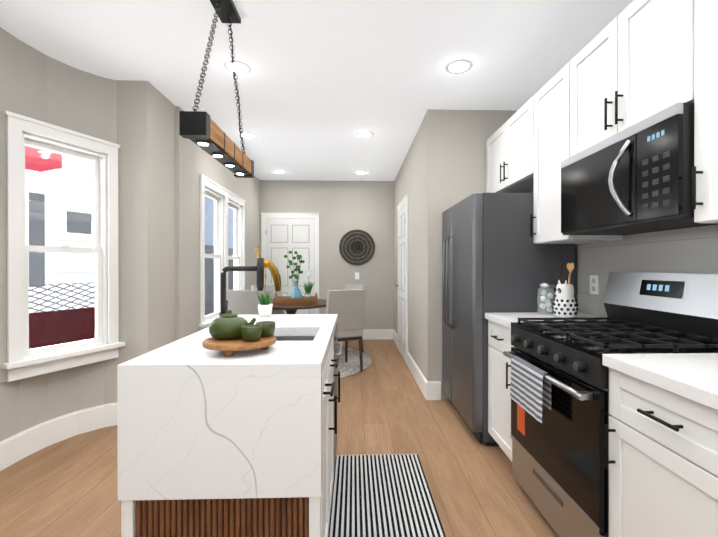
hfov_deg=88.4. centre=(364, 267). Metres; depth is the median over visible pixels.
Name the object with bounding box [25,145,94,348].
backdrop
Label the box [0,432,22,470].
baseboard
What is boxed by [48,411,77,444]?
baseboard
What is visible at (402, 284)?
door
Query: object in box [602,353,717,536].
base cabinet
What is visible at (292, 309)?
round dining table
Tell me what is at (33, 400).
wall
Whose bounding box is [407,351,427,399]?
baseboard
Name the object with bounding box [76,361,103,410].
wall
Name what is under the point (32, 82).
wall
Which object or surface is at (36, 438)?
baseboard
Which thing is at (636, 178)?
over-the-range microwave
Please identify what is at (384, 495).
striped runner rug
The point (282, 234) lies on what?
back door
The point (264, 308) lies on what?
potted plant
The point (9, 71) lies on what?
wall
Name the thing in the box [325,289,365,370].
dining chair
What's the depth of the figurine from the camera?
4.35 m
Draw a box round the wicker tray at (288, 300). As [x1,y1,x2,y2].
[273,293,317,304]
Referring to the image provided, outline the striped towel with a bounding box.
[510,355,550,422]
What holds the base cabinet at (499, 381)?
on the floor
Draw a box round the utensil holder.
[552,263,577,317]
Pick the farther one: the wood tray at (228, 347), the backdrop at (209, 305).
the backdrop at (209, 305)
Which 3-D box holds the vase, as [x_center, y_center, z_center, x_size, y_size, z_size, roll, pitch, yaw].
[-0.889,0.112,4.640,0.264,0.650,0.173,0,0,-2]
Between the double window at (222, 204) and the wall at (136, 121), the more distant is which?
the double window at (222, 204)
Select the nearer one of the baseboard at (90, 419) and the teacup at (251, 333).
the teacup at (251, 333)
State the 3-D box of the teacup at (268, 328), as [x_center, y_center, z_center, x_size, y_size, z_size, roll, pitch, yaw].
[-0.379,0.235,1.412,0.074,0.052,0.073,0,0,-2]
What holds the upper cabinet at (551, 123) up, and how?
attached to the wall at (683, 230)
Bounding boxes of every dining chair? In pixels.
[226,290,262,314]
[251,284,283,313]
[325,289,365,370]
[345,284,366,352]
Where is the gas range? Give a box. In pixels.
[503,272,717,536]
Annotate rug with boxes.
[328,454,445,536]
[337,346,371,378]
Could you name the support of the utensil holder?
on the base cabinet at (499, 381)
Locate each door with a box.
[260,213,319,313]
[394,194,407,364]
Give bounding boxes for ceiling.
[0,0,632,180]
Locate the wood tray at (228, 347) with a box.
[202,335,275,355]
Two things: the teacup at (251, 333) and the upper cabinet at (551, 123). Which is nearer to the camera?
the teacup at (251, 333)
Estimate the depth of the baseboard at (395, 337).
5.87 m
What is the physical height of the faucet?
0.355 m
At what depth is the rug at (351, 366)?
4.68 m
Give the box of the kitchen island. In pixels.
[117,314,342,536]
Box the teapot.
[208,310,255,338]
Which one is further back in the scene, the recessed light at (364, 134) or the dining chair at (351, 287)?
the dining chair at (351, 287)
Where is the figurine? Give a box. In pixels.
[254,245,280,300]
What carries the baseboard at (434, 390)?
attached to the wall at (455, 156)
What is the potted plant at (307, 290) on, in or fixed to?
in the wicker tray at (288, 300)
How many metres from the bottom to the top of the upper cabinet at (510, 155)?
0.530 m
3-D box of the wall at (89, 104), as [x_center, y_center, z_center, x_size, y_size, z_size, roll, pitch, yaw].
[-2.097,-1.204,2.795,0.120,0.500,0.178,0,0,41]
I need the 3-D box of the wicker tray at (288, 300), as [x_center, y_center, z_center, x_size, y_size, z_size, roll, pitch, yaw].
[-0.859,0.380,4.614,0.516,0.139,0.296,0,0,-2]
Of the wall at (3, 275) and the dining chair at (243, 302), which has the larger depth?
the dining chair at (243, 302)
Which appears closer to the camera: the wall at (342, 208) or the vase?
the vase
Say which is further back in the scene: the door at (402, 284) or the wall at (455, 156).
the door at (402, 284)
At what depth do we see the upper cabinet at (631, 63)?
1.63 m
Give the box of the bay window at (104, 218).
[2,110,124,381]
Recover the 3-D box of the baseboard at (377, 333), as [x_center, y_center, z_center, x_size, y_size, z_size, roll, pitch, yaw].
[-0.139,1.121,6.210,1.231,0.170,0.015,0,0,-2]
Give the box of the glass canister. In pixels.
[537,283,555,314]
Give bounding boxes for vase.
[284,251,304,297]
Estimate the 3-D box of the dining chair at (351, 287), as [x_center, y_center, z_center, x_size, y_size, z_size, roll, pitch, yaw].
[-0.324,0.723,5.227,0.555,0.950,0.460,0,0,-37]
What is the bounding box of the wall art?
[339,229,374,265]
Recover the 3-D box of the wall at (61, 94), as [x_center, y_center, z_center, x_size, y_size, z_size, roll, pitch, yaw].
[-2.197,-1.203,2.634,0.120,0.500,0.184,0,0,23]
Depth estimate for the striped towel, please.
1.72 m
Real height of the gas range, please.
1.195 m
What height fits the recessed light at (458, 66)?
0.005 m
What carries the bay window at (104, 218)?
in the wall at (3, 275)
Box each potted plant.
[256,291,272,316]
[304,283,313,297]
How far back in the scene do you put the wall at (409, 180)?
4.13 m
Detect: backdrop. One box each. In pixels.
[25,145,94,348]
[205,196,232,314]
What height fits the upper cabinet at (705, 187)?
1.010 m
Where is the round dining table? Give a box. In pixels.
[269,299,326,313]
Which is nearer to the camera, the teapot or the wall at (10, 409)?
the teapot
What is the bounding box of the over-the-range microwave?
[561,103,716,234]
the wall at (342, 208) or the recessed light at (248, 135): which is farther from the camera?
the wall at (342, 208)
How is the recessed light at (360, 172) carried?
in the ceiling
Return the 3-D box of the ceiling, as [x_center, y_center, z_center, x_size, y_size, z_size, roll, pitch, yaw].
[-0.489,-1.512,2.248,5.000,0.120,8.500,0,0,-2]
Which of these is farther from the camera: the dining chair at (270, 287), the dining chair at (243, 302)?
the dining chair at (270, 287)
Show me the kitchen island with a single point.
(212, 443)
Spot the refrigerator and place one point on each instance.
(495, 259)
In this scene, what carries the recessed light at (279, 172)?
in the ceiling
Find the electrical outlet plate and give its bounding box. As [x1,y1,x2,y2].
[590,275,598,294]
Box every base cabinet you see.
[485,312,598,461]
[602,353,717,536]
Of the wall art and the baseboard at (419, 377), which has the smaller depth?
the baseboard at (419, 377)
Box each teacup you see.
[241,324,261,341]
[256,321,275,336]
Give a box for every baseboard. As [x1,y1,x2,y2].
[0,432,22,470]
[21,421,49,457]
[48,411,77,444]
[77,405,104,433]
[104,403,116,426]
[362,329,392,339]
[393,329,397,346]
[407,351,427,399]
[428,381,440,399]
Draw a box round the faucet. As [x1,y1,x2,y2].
[219,258,263,316]
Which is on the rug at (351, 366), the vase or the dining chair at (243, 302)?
the dining chair at (243, 302)
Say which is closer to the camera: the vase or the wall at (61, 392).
the wall at (61, 392)
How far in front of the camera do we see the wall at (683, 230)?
1.89 m
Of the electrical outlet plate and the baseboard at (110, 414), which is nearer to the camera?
the electrical outlet plate
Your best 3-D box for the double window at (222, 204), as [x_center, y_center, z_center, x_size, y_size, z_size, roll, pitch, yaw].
[-1.731,-0.135,4.512,0.170,1.642,1.540,0,0,-2]
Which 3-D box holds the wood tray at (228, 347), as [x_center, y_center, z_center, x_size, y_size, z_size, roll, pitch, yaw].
[-0.463,0.284,1.374,0.260,0.044,0.260,0,0,-2]
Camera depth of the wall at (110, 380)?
2.85 m
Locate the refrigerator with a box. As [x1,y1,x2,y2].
[442,193,574,445]
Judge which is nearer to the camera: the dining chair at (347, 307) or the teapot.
the teapot
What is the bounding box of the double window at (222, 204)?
[199,174,245,330]
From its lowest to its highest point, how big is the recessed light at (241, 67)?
0.005 m
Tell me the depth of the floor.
2.24 m
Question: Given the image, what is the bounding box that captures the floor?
[0,339,558,536]
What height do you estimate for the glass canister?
0.205 m
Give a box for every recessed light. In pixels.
[224,60,250,74]
[239,132,256,138]
[273,170,285,173]
[355,171,366,173]
[356,131,372,137]
[446,59,472,73]
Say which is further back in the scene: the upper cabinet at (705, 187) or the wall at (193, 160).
the wall at (193, 160)
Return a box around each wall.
[0,27,18,113]
[0,110,107,382]
[0,379,19,441]
[19,40,46,122]
[20,373,47,431]
[47,56,75,130]
[48,367,75,419]
[76,69,103,139]
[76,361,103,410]
[103,77,116,143]
[104,358,116,403]
[117,80,155,364]
[156,89,259,348]
[260,180,393,328]
[394,116,424,376]
[425,109,516,399]
[533,192,717,316]
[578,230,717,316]
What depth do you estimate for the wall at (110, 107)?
2.84 m
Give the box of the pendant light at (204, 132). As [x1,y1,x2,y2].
[179,0,253,177]
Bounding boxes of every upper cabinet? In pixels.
[486,96,533,192]
[530,62,622,243]
[570,0,694,156]
[692,0,717,223]
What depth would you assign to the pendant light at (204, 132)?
1.98 m

